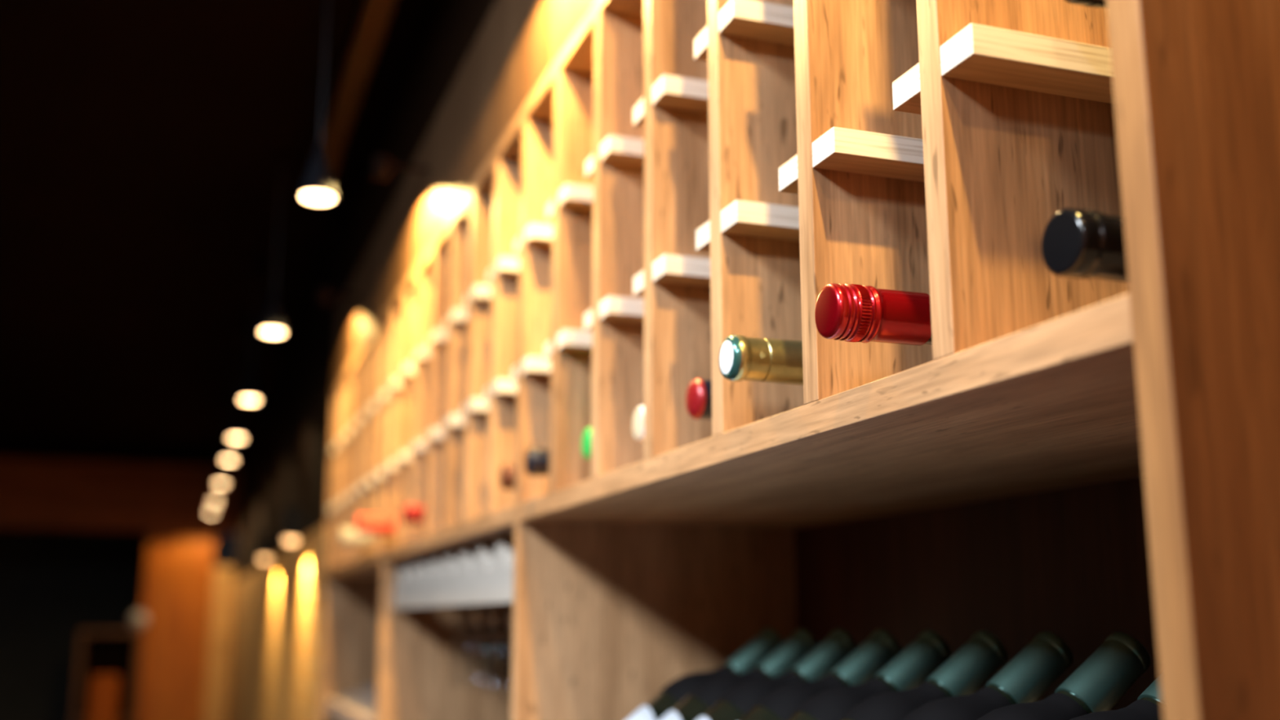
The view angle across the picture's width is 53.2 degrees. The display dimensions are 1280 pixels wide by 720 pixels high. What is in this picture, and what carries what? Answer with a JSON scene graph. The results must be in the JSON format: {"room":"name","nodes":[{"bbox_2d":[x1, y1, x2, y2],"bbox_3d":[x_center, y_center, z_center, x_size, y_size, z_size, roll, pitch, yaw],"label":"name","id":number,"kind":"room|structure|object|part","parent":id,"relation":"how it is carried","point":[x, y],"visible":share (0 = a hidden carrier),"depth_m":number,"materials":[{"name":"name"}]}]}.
{"room":"bar","nodes":[
{"label":"bar","id":0,"kind":"room"},
{"bbox_2d":[0,529,236,719],"bbox_3d":[-4.949,2.211,10.236,3.800,2.470,0.050,4,-12,-19],"label":"wall","id":1,"kind":"structure","parent":0,"point":[55,585],"depth_m":10.33,"materials":[{"name":"black paint"}]},
{"bbox_2d":[0,444,242,466],"bbox_3d":[-4.358,0.593,8.263,3.400,0.090,0.200,4,-12,-19],"label":"wall","id":2,"kind":"structure","parent":0,"point":[6,450],"depth_m":8.46,"materials":[{"name":"black paint"}]},
{"bbox_2d":[0,457,241,534],"bbox_3d":[-4.348,0.849,8.182,3.400,0.445,0.260,4,-12,-19],"label":"ceiling beam","id":3,"kind":"structure","parent":2,"relation":"attached to","point":[36,494],"depth_m":8.36,"materials":[{"name":"brown wood"}]},
{"bbox_2d":[213,533,220,566],"bbox_3d":[-3.272,2.091,9.651,0.040,2.470,2.200,4,-12,-19],"label":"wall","id":4,"kind":"structure","parent":0,"point":[217,541],"depth_m":8.76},
{"bbox_2d":[203,566,235,719],"bbox_3d":[-2.822,2.241,8.484,0.140,1.710,0.200,4,-12,-19],"label":"wall","id":5,"kind":"structure","parent":0,"point":[223,579],"depth_m":8.46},
{"bbox_2d":[136,530,215,719],"bbox_3d":[-3.082,2.108,8.395,0.425,1.935,0.240,4,-12,-19],"label":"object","id":6,"kind":"structure","parent":5,"relation":"attached to","point":[176,601],"depth_m":8.36,"materials":[{"name":"brown wood"}]},
{"bbox_2d":[0,0,439,453],"bbox_3d":[-2.522,-0.270,4.394,4.200,0.050,14.300,4,-12,-19],"label":"ceiling","id":7,"kind":"structure","parent":0,"point":[140,188],"depth_m":3.44,"materials":[{"name":"paint"}]},
{"bbox_2d":[206,444,221,514],"bbox_3d":[-2.763,0.775,8.267,0.068,0.444,0.068,4,-12,-19],"label":"pendant lamp","id":8,"kind":"object","parent":7,"relation":"hanging from","point":[211,509],"visible":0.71,"depth_m":8.23,"materials":[{"name":"black paint"}]},
{"bbox_3d":[-2.763,0.942,8.233,0.060,0.094,0.060,4,-12,-19],"label":"lamp shade","id":9,"kind":"part","parent":8,"relation":"part of","materials":[{"name":"metal"}]},
{"bbox_3d":[-2.763,0.737,8.275,0.004,0.327,0.004,4,-12,-19],"label":"cord","id":10,"kind":"part","parent":8,"relation":"part of","materials":[{"name":"black"}]},
{"bbox_2d":[209,425,226,502],"bbox_3d":[-2.463,0.606,7.443,0.068,0.444,0.068,4,-12,-19],"label":"pendant lamp","id":11,"kind":"object","parent":7,"relation":"hanging from","point":[215,497],"visible":0.99,"depth_m":7.41,"materials":[{"name":"black paint"}]},
{"bbox_3d":[-2.463,0.773,7.409,0.060,0.094,0.060,4,-12,-19],"label":"lamp shade","id":12,"kind":"part","parent":11,"relation":"part of","materials":[{"name":"metal"}]},
{"bbox_3d":[-2.463,0.568,7.451,0.004,0.327,0.004,4,-12,-19],"label":"cord","id":13,"kind":"part","parent":11,"relation":"part of","materials":[{"name":"black"}]},
{"bbox_2d":[214,395,232,484],"bbox_3d":[-2.110,0.408,6.476,0.068,0.444,0.068,4,-12,-19],"label":"pendant lamp","id":14,"kind":"object","parent":7,"relation":"hanging from","point":[221,478],"visible":1,"depth_m":6.44,"materials":[{"name":"black paint"}]},
{"bbox_3d":[-2.110,0.576,6.442,0.060,0.094,0.060,4,-12,-19],"label":"lamp shade","id":15,"kind":"part","parent":14,"relation":"part of","materials":[{"name":"metal"}]},
{"bbox_3d":[-2.110,0.370,6.484,0.004,0.327,0.004,4,-12,-19],"label":"cord","id":16,"kind":"part","parent":14,"relation":"part of","materials":[{"name":"black"}]},
{"bbox_2d":[222,358,243,461],"bbox_3d":[-1.771,0.218,5.546,0.068,0.444,0.068,4,-12,-19],"label":"pendant lamp","id":17,"kind":"object","parent":7,"relation":"hanging from","point":[228,455],"visible":0.92,"depth_m":5.51,"materials":[{"name":"black paint"}]},
{"bbox_3d":[-1.771,0.385,5.512,0.060,0.094,0.060,4,-12,-19],"label":"lamp shade","id":18,"kind":"part","parent":17,"relation":"part of","materials":[{"name":"metal"}]},
{"bbox_3d":[-1.771,0.180,5.554,0.004,0.327,0.004,4,-12,-19],"label":"cord","id":19,"kind":"part","parent":17,"relation":"part of","materials":[{"name":"black"}]},
{"bbox_2d":[228,323,253,439],"bbox_3d":[-1.528,0.083,4.882,0.068,0.444,0.068,4,-12,-19],"label":"pendant lamp","id":20,"kind":"object","parent":7,"relation":"hanging from","point":[237,432],"visible":1,"depth_m":4.85,"materials":[{"name":"black paint"}]},
{"bbox_3d":[-1.528,0.249,4.848,0.060,0.094,0.060,4,-12,-19],"label":"lamp shade","id":21,"kind":"part","parent":20,"relation":"part of","materials":[{"name":"metal"}]},
{"bbox_3d":[-1.528,0.044,4.890,0.004,0.327,0.004,4,-12,-19],"label":"cord","id":22,"kind":"part","parent":20,"relation":"part of","materials":[{"name":"black"}]},
{"bbox_2d":[240,262,269,401],"bbox_3d":[-1.225,-0.088,4.050,0.068,0.444,0.068,4,-12,-19],"label":"pendant lamp","id":23,"kind":"object","parent":7,"relation":"hanging from","point":[250,393],"visible":1,"depth_m":4.02,"materials":[{"name":"black metal"}]},
{"bbox_3d":[-1.225,0.079,4.016,0.060,0.094,0.060,4,-12,-19],"label":"lamp shade","id":24,"kind":"part","parent":23,"relation":"part of","materials":[{"name":"metal"}]},
{"bbox_3d":[-1.225,-0.126,4.058,0.004,0.327,0.004,4,-12,-19],"label":"cord","id":25,"kind":"part","parent":23,"relation":"part of","materials":[{"name":"black"}]},
{"bbox_2d":[259,153,297,335],"bbox_3d":[-0.882,-0.280,3.109,0.068,0.444,0.068,4,-12,-19],"label":"pendant lamp","id":26,"kind":"object","parent":7,"relation":"hanging from","point":[273,323],"visible":1,"depth_m":3.08,"materials":[{"name":"black metal"}]},
{"bbox_3d":[-0.882,-0.113,3.074,0.060,0.094,0.060,4,-12,-19],"label":"lamp shade","id":27,"kind":"part","parent":26,"relation":"part of","materials":[{"name":"metal"}]},
{"bbox_3d":[-0.882,-0.318,3.116,0.004,0.327,0.004,4,-12,-19],"label":"cord","id":28,"kind":"part","parent":26,"relation":"part of","materials":[{"name":"black"}]},
{"bbox_2d":[298,0,336,203],"bbox_3d":[-0.528,-0.480,2.134,0.068,0.444,0.068,4,-12,-19],"label":"pendant lamp","id":29,"kind":"object","parent":7,"relation":"hanging from","point":[317,186],"visible":1,"depth_m":2.08,"materials":[{"name":"black metal"}]},
{"bbox_3d":[-0.528,-0.313,2.100,0.060,0.094,0.060,4,-12,-19],"label":"lamp shade","id":30,"kind":"part","parent":29,"relation":"part of","materials":[{"name":"metal"}]},
{"bbox_3d":[-0.528,-0.518,2.142,0.004,0.327,0.004,4,-12,-19],"label":"cord","id":31,"kind":"part","parent":29,"relation":"part of","materials":[{"name":"black"}]},
{"bbox_2d":[225,523,326,719],"bbox_3d":[-1.601,1.767,5.894,0.395,1.600,5.780,4,-12,-19],"label":"wall","id":32,"kind":"structure","parent":0,"point":[274,653],"depth_m":4.53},
{"bbox_2d":[234,204,352,582],"bbox_3d":[-1.601,0.557,6.141,0.395,0.870,5.780,4,-12,-19],"label":"wall","id":33,"kind":"structure","parent":0,"point":[286,456],"depth_m":4.39,"materials":[{"name":"black paint"}]},
{"bbox_2d":[257,533,279,561],"bbox_3d":[-1.406,0.711,4.837,0.074,0.108,0.048,4,-12,-19],"label":"wall sconce","id":34,"kind":"object","parent":33,"relation":"attached to","point":[266,544],"visible":1,"depth_m":4.82,"materials":[{"name":"metal"}]},
{"bbox_3d":[-1.418,0.702,4.834,0.048,0.092,0.048,4,-12,-19],"label":"lamp shade","id":35,"kind":"part","parent":34,"relation":"part of","materials":[{"name":"metal"}]},
{"bbox_2d":[282,506,310,544],"bbox_3d":[-1.004,0.484,3.729,0.074,0.108,0.048,4,-12,-19],"label":"wall sconce","id":36,"kind":"object","parent":33,"relation":"attached to","point":[293,522],"visible":1,"depth_m":3.71,"materials":[{"name":"metal"}]},
{"bbox_3d":[-1.016,0.475,3.727,0.048,0.092,0.048,4,-12,-19],"label":"lamp shade","id":37,"kind":"part","parent":36,"relation":"part of","materials":[{"name":"metal"}]},
{"bbox_2d":[348,0,495,285],"bbox_3d":[-0.132,-0.555,2.127,0.315,0.300,3.035,4,-12,-19],"label":"ceiling beam","id":38,"kind":"structure","parent":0,"point":[454,27],"depth_m":2.51,"materials":[{"name":"brown paint"}]},
{"bbox_2d":[321,0,396,178],"bbox_3d":[-0.266,-0.764,1.739,0.050,0.045,3.300,4,-12,-19],"label":"trim","id":39,"kind":"structure","parent":38,"relation":"attached to","point":[373,18],"depth_m":2.57,"materials":[{"name":"brown wood"}]},
{"bbox_2d":[372,154,429,179],"bbox_3d":[-0.401,-0.318,2.136,0.093,0.039,0.034,5,-13,-25],"label":"light","id":40,"kind":"object","parent":38,"relation":"attached to","point":[382,164],"visible":1,"depth_m":2.12,"materials":[{"name":"black paint"}]},
{"bbox_3d":[-0.385,-0.322,2.138,0.063,0.008,0.008,4,-4,-19],"label":"arm","id":41,"kind":"part","parent":40,"relation":"part of","materials":[{"name":"black paint"}]},
{"bbox_2d":[333,0,595,387],"bbox_3d":[-0.145,-0.304,2.064,0.343,0.217,3.028,4,-12,-19],"label":"wall","id":42,"kind":"structure","parent":38,"relation":"attached to","point":[518,42],"depth_m":1.91,"materials":[{"name":"beige paint"}]},
{"bbox_3d":[-2.522,2.199,3.889,4.200,0.050,14.300,4,-12,-19],"label":"floor","id":43,"kind":"structure","parent":0,"visible":0},
{"bbox_2d":[87,675,119,719],"bbox_3d":[-3.106,2.329,7.239,0.380,1.037,0.525,4,-12,-19],"label":"armchair","id":44,"kind":"object","parent":43,"relation":"on","point":[104,694],"visible":1,"depth_m":7.49,"materials":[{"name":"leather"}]},
{"bbox_2d":[71,630,142,719],"bbox_3d":[-3.325,2.336,7.913,0.360,1.295,0.320,4,-12,-19],"label":"chair","id":45,"kind":"object","parent":43,"relation":"on","point":[100,652],"visible":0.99,"depth_m":8.11,"materials":[{"name":"brown wood"}]},
{"bbox_2d":[79,716,130,719],"bbox_3d":[-3.325,2.243,7.932,0.300,0.025,0.320,4,-12,-19],"label":"shelf","id":46,"kind":"object","parent":45,"relation":"attached to","point":[80,717],"depth_m":7.94,"materials":[{"name":"brown wood"}]},
{"bbox_2d":[128,611,147,630],"bbox_3d":[-3.184,1.654,8.104,0.116,0.116,0.116,4,-12,-19],"label":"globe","id":47,"kind":"object","parent":45,"relation":"on","point":[137,620],"visible":1,"depth_m":8.07,"materials":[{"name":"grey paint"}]},
{"bbox_2d":[316,0,1279,719],"bbox_3d":[-0.153,0.758,1.843,0.362,1.952,3.028,4,-12,-19],"label":"wine rack","id":48,"kind":"object","parent":43,"relation":"on","point":[1082,462],"visible":0.9,"depth_m":0.96,"materials":[{"name":"brown wood"}]},
{"bbox_3d":[-0.651,1.052,3.232,0.339,1.934,0.019,4,-12,-19],"label":"panel","id":49,"kind":"part","parent":48,"relation":"part of","materials":[{"name":"brown wood"}]},
{"bbox_2d":[325,683,376,719],"bbox_3d":[-0.507,0.759,2.736,0.236,0.178,0.823,4,-12,-19],"label":"shelf","id":50,"kind":"object","parent":48,"relation":"on","point":[359,704],"visible":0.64,"depth_m":2.85,"materials":[{"name":"brown wood"}]},
{"bbox_2d":[324,550,382,578],"bbox_3d":[-0.483,0.466,2.870,0.339,0.020,0.984,4,-12,-19],"label":"shelf","id":51,"kind":"object","parent":48,"relation":"attached to","point":[365,564],"depth_m":2.87,"materials":[{"name":"brown wood"}]},
{"bbox_2d":[340,527,372,544],"bbox_3d":[-0.454,0.360,2.591,0.300,0.075,0.075,4,-12,-19],"label":"wine bottle","id":52,"kind":"object","parent":48,"relation":"on","point":[348,535],"visible":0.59,"depth_m":2.54,"materials":[{"name":"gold glass"}]},
{"bbox_2d":[355,515,395,533],"bbox_3d":[-0.364,0.303,2.326,0.300,0.075,0.075,4,-12,-19],"label":"wine bottle","id":53,"kind":"object","parent":48,"relation":"on","point":[365,524],"visible":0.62,"depth_m":2.28,"materials":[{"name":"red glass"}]},
{"bbox_2d":[402,504,424,524],"bbox_3d":[-0.234,0.254,2.072,0.300,0.075,0.075,4,-12,-19],"label":"wine bottle","id":54,"kind":"object","parent":48,"relation":"on","point":[412,513],"visible":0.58,"depth_m":2.02,"materials":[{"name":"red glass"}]},
{"bbox_3d":[-0.315,0.863,2.306,0.339,1.934,0.019,4,-12,-19],"label":"panel","id":55,"kind":"part","parent":48,"relation":"part of","materials":[{"name":"brown wood"}]},
{"bbox_2d":[382,505,514,560],"bbox_3d":[-0.146,0.277,1.944,0.339,0.020,0.984,4,-12,-19],"label":"shelf","id":56,"kind":"object","parent":48,"relation":"attached to","point":[474,526],"depth_m":1.80,"materials":[{"name":"brown wood"}]},
{"bbox_2d":[393,535,514,608],"bbox_3d":[-0.143,0.329,1.935,0.303,0.086,0.983,4,-12,-19],"label":"stemware rack","id":57,"kind":"object","parent":48,"relation":"attached to","point":[482,573],"visible":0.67,"depth_m":1.80,"materials":[{"name":"white metal"}]},
{"bbox_3d":[-0.298,0.388,2.387,0.291,0.020,0.022,4,-12,-19],"label":"rail","id":58,"kind":"part","parent":57,"relation":"part of","materials":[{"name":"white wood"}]},
{"bbox_3d":[-0.265,0.369,2.295,0.291,0.020,0.038,4,-12,-19],"label":"rail","id":59,"kind":"part","parent":57,"relation":"part of","materials":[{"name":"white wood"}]},
{"bbox_3d":[-0.228,0.349,2.195,0.291,0.020,0.038,4,-12,-19],"label":"rail","id":60,"kind":"part","parent":57,"relation":"part of","materials":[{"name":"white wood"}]},
{"bbox_3d":[-0.192,0.328,2.094,0.291,0.020,0.038,4,-12,-19],"label":"rail","id":61,"kind":"part","parent":57,"relation":"part of","materials":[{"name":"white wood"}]},
{"bbox_3d":[-0.155,0.308,1.994,0.291,0.020,0.038,4,-12,-19],"label":"rail","id":62,"kind":"part","parent":57,"relation":"part of","materials":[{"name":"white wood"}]},
{"bbox_2d":[448,604,482,686],"bbox_3d":[-0.258,0.410,1.994,0.080,0.190,0.080,4,-12,-19],"label":"wine glass","id":63,"kind":"object","parent":57,"relation":"hanging from","point":[457,644],"visible":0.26,"depth_m":1.96,"materials":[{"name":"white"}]},
{"bbox_3d":[-0.119,0.287,1.893,0.291,0.020,0.038,4,-12,-19],"label":"rail","id":64,"kind":"part","parent":57,"relation":"part of","materials":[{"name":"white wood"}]},
{"bbox_2d":[462,604,498,689],"bbox_3d":[-0.221,0.389,1.894,0.080,0.190,0.080,4,-12,-19],"label":"wine glass","id":65,"kind":"object","parent":57,"relation":"hanging from","point":[473,645],"visible":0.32,"depth_m":1.86,"materials":[{"name":"white"}]},
{"bbox_3d":[-0.082,0.267,1.792,0.291,0.020,0.038,4,-12,-19],"label":"rail","id":66,"kind":"part","parent":57,"relation":"part of","materials":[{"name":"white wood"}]},
{"bbox_2d":[479,602,512,693],"bbox_3d":[-0.185,0.369,1.793,0.080,0.190,0.080,4,-12,-19],"label":"wine glass","id":67,"kind":"object","parent":57,"relation":"hanging from","point":[490,647],"visible":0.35,"depth_m":1.76,"materials":[{"name":"white"}]},
{"bbox_2d":[497,628,512,697],"bbox_3d":[-0.148,0.348,1.693,0.080,0.190,0.080,4,-12,-19],"label":"wine glass","id":68,"kind":"object","parent":57,"relation":"hanging from","point":[504,654],"visible":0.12,"depth_m":1.66,"materials":[{"name":"white"}]},
{"bbox_3d":[-0.046,0.246,1.692,0.291,0.020,0.038,4,-12,-19],"label":"rail","id":69,"kind":"part","parent":57,"relation":"part of","materials":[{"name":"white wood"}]},
{"bbox_2d":[499,463,515,489],"bbox_3d":[-0.021,0.147,1.550,0.300,0.075,0.075,4,-12,-19],"label":"wine bottle","id":70,"kind":"object","parent":48,"relation":"on","point":[507,476],"visible":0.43,"depth_m":1.49,"materials":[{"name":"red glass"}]},
{"bbox_2d":[524,447,549,475],"bbox_3d":[0.021,0.119,1.416,0.300,0.075,0.075,4,-12,-19],"label":"wine bottle","id":71,"kind":"object","parent":48,"relation":"on","point":[536,460],"visible":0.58,"depth_m":1.36,"materials":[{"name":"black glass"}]},
{"bbox_2d":[582,427,591,458],"bbox_3d":[0.088,0.091,1.291,0.300,0.075,0.075,4,-12,-19],"label":"wine bottle","id":72,"kind":"object","parent":48,"relation":"on","point":[587,436],"visible":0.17,"depth_m":1.24,"materials":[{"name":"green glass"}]},
{"bbox_2d":[632,406,644,440],"bbox_3d":[0.139,0.065,1.160,0.301,0.075,0.075,4,-12,-19],"label":"wine bottle","id":73,"kind":"object","parent":48,"relation":"on","point":[638,417],"visible":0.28,"depth_m":1.11,"materials":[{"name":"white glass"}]},
{"bbox_3d":[0.022,0.674,1.381,0.339,1.934,0.019,4,-12,-19],"label":"panel","id":74,"kind":"part","parent":48,"relation":"part of","materials":[{"name":"brown wood"}]},
{"bbox_2d":[685,378,711,419],"bbox_3d":[0.180,0.040,1.024,0.300,0.075,0.075,4,-12,-19],"label":"wine bottle","id":75,"kind":"object","parent":48,"relation":"on","point":[699,392],"visible":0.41,"depth_m":0.97,"materials":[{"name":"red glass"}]},
{"bbox_2d":[719,334,803,385],"bbox_3d":[0.198,0.008,0.882,0.300,0.075,0.075,4,-12,-19],"label":"wine bottle","id":76,"kind":"object","parent":48,"relation":"on","point":[741,357],"visible":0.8,"depth_m":0.83,"materials":[{"name":"gold glass"}]},
{"bbox_2d":[518,293,1143,528],"bbox_3d":[0.190,0.087,1.018,0.339,0.020,0.984,4,-12,-19],"label":"shelf","id":77,"kind":"object","parent":48,"relation":"attached to","point":[1045,414],"depth_m":0.85,"materials":[{"name":"brown wood"}]},
{"bbox_2d":[814,283,932,346],"bbox_3d":[0.243,-0.017,0.748,0.300,0.075,0.075,4,-12,-19],"label":"wine bottle","id":78,"kind":"object","parent":48,"relation":"on","point":[848,313],"visible":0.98,"depth_m":0.70,"materials":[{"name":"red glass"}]},
{"bbox_3d":[0.246,-0.017,0.749,0.294,0.075,0.075,4,-12,-19],"label":"glass","id":79,"kind":"part","parent":78,"relation":"part of","materials":[{"name":"glass"}]},
{"bbox_3d":[0.352,0.557,0.981,0.005,1.902,1.003,4,-12,-19],"label":"panel","id":80,"kind":"part","parent":48,"relation":"part of","materials":[{"name":"brown wood"}]},
{"bbox_2d":[1040,207,1128,282],"bbox_3d":[0.333,-0.044,0.631,0.300,0.075,0.075,4,-12,-19],"label":"wine bottle","id":81,"kind":"object","parent":48,"relation":"on","point":[1077,242],"visible":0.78,"depth_m":0.58,"materials":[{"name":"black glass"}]},
{"bbox_2d":[1064,0,1106,8],"bbox_3d":[0.351,-0.178,0.665,0.300,0.075,0.075,4,-12,-19],"label":"wine bottle","id":82,"kind":"object","parent":48,"relation":"on","point":[1090,3],"visible":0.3,"depth_m":0.62,"materials":[{"name":"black glass"}]},
{"bbox_3d":[0.358,0.484,0.455,0.339,1.934,0.019,4,-12,-19],"label":"panel","id":83,"kind":"part","parent":48,"relation":"part of","materials":[{"name":"brown wood"}]},
{"bbox_3d":[0.145,0.346,0.897,0.256,0.219,0.880,4,-12,-19],"label":"cradle","id":84,"kind":"object","parent":48,"relation":"on","visible":0},
{"bbox_2d":[626,627,783,719],"bbox_3d":[0.022,0.371,1.234,0.263,0.220,0.075,4,-12,-19],"label":"wine bottle","id":85,"kind":"object","parent":84,"relation":"on","point":[747,659],"visible":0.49,"depth_m":1.25,"materials":[{"name":"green glass"}]},
{"bbox_3d":[0.025,0.366,1.236,0.296,0.074,0.074,-36,3,-22],"label":"glass","id":86,"kind":"part","parent":85,"relation":"part of","materials":[{"name":"glass"}]},
{"bbox_2d":[659,628,818,719],"bbox_3d":[0.047,0.357,1.165,0.263,0.220,0.075,4,-12,-19],"label":"wine bottle","id":87,"kind":"object","parent":84,"relation":"on","point":[798,645],"visible":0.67,"depth_m":1.19,"materials":[{"name":"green glass"}]},
{"bbox_3d":[0.050,0.352,1.167,0.296,0.074,0.074,-36,3,-22],"label":"glass","id":88,"kind":"part","parent":87,"relation":"part of","materials":[{"name":"black glass"}]},
{"bbox_2d":[696,628,857,719],"bbox_3d":[0.072,0.343,1.096,0.263,0.220,0.075,4,-12,-19],"label":"wine bottle","id":89,"kind":"object","parent":84,"relation":"on","point":[819,663],"visible":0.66,"depth_m":1.12,"materials":[{"name":"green glass"}]},
{"bbox_3d":[0.075,0.338,1.099,0.296,0.074,0.074,-36,3,-22],"label":"glass","id":90,"kind":"part","parent":89,"relation":"part of","materials":[{"name":"black glass"}]},
{"bbox_2d":[739,629,902,719],"bbox_3d":[0.097,0.329,1.028,0.263,0.220,0.075,4,-12,-19],"label":"wine bottle","id":91,"kind":"object","parent":84,"relation":"on","point":[861,665],"visible":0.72,"depth_m":1.05,"materials":[{"name":"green glass"}]},
{"bbox_3d":[0.100,0.324,1.030,0.296,0.074,0.074,-36,3,-22],"label":"glass","id":92,"kind":"part","parent":91,"relation":"part of","materials":[{"name":"glass"}]},
{"bbox_2d":[786,629,951,719],"bbox_3d":[0.122,0.315,0.959,0.263,0.220,0.075,4,-12,-19],"label":"wine bottle","id":93,"kind":"object","parent":84,"relation":"on","point":[926,654],"visible":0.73,"depth_m":0.99,"materials":[{"name":"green glass"}]},
{"bbox_3d":[0.125,0.309,0.961,0.296,0.074,0.074,-36,3,-22],"label":"glass","id":94,"kind":"part","parent":93,"relation":"part of","materials":[{"name":"glass"}]},
{"bbox_2d":[840,630,1008,719],"bbox_3d":[0.147,0.301,0.890,0.263,0.220,0.075,4,-12,-19],"label":"wine bottle","id":95,"kind":"object","parent":84,"relation":"on","point":[964,673],"visible":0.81,"depth_m":0.92,"materials":[{"name":"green glass"}]},
{"bbox_3d":[0.150,0.295,0.892,0.296,0.074,0.074,-36,3,-22],"label":"glass","id":96,"kind":"part","parent":95,"relation":"part of","materials":[{"name":"glass"}]},
{"bbox_2d":[902,631,1073,719],"bbox_3d":[0.172,0.287,0.821,0.263,0.220,0.075,4,-12,-19],"label":"wine bottle","id":97,"kind":"object","parent":84,"relation":"on","point":[1031,673],"visible":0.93,"depth_m":0.85,"materials":[{"name":"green glass"}]},
{"bbox_3d":[0.175,0.281,0.824,0.296,0.074,0.074,-36,3,-22],"label":"glass","id":98,"kind":"part","parent":97,"relation":"part of","materials":[{"name":"glass"}]},
{"bbox_2d":[977,631,1151,719],"bbox_3d":[0.197,0.273,0.752,0.263,0.220,0.075,4,-12,-19],"label":"wine bottle","id":99,"kind":"object","parent":84,"relation":"on","point":[1104,678],"visible":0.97,"depth_m":0.79,"materials":[{"name":"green glass"}]},
{"bbox_3d":[0.200,0.267,0.755,0.296,0.074,0.074,-36,3,-22],"label":"glass","id":100,"kind":"part","parent":99,"relation":"part of","materials":[{"name":"glass"}]},
{"bbox_2d":[1070,675,1163,719],"bbox_3d":[0.222,0.259,0.684,0.263,0.220,0.075,4,-12,-19],"label":"wine bottle","id":101,"kind":"object","parent":84,"relation":"on","point":[1148,706],"visible":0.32,"depth_m":0.71,"materials":[{"name":"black glass"}]},
{"bbox_3d":[0.225,0.253,0.686,0.296,0.074,0.074,-36,3,-22],"label":"glass","id":102,"kind":"part","parent":101,"relation":"part of","materials":[{"name":"glass"}]}
]}

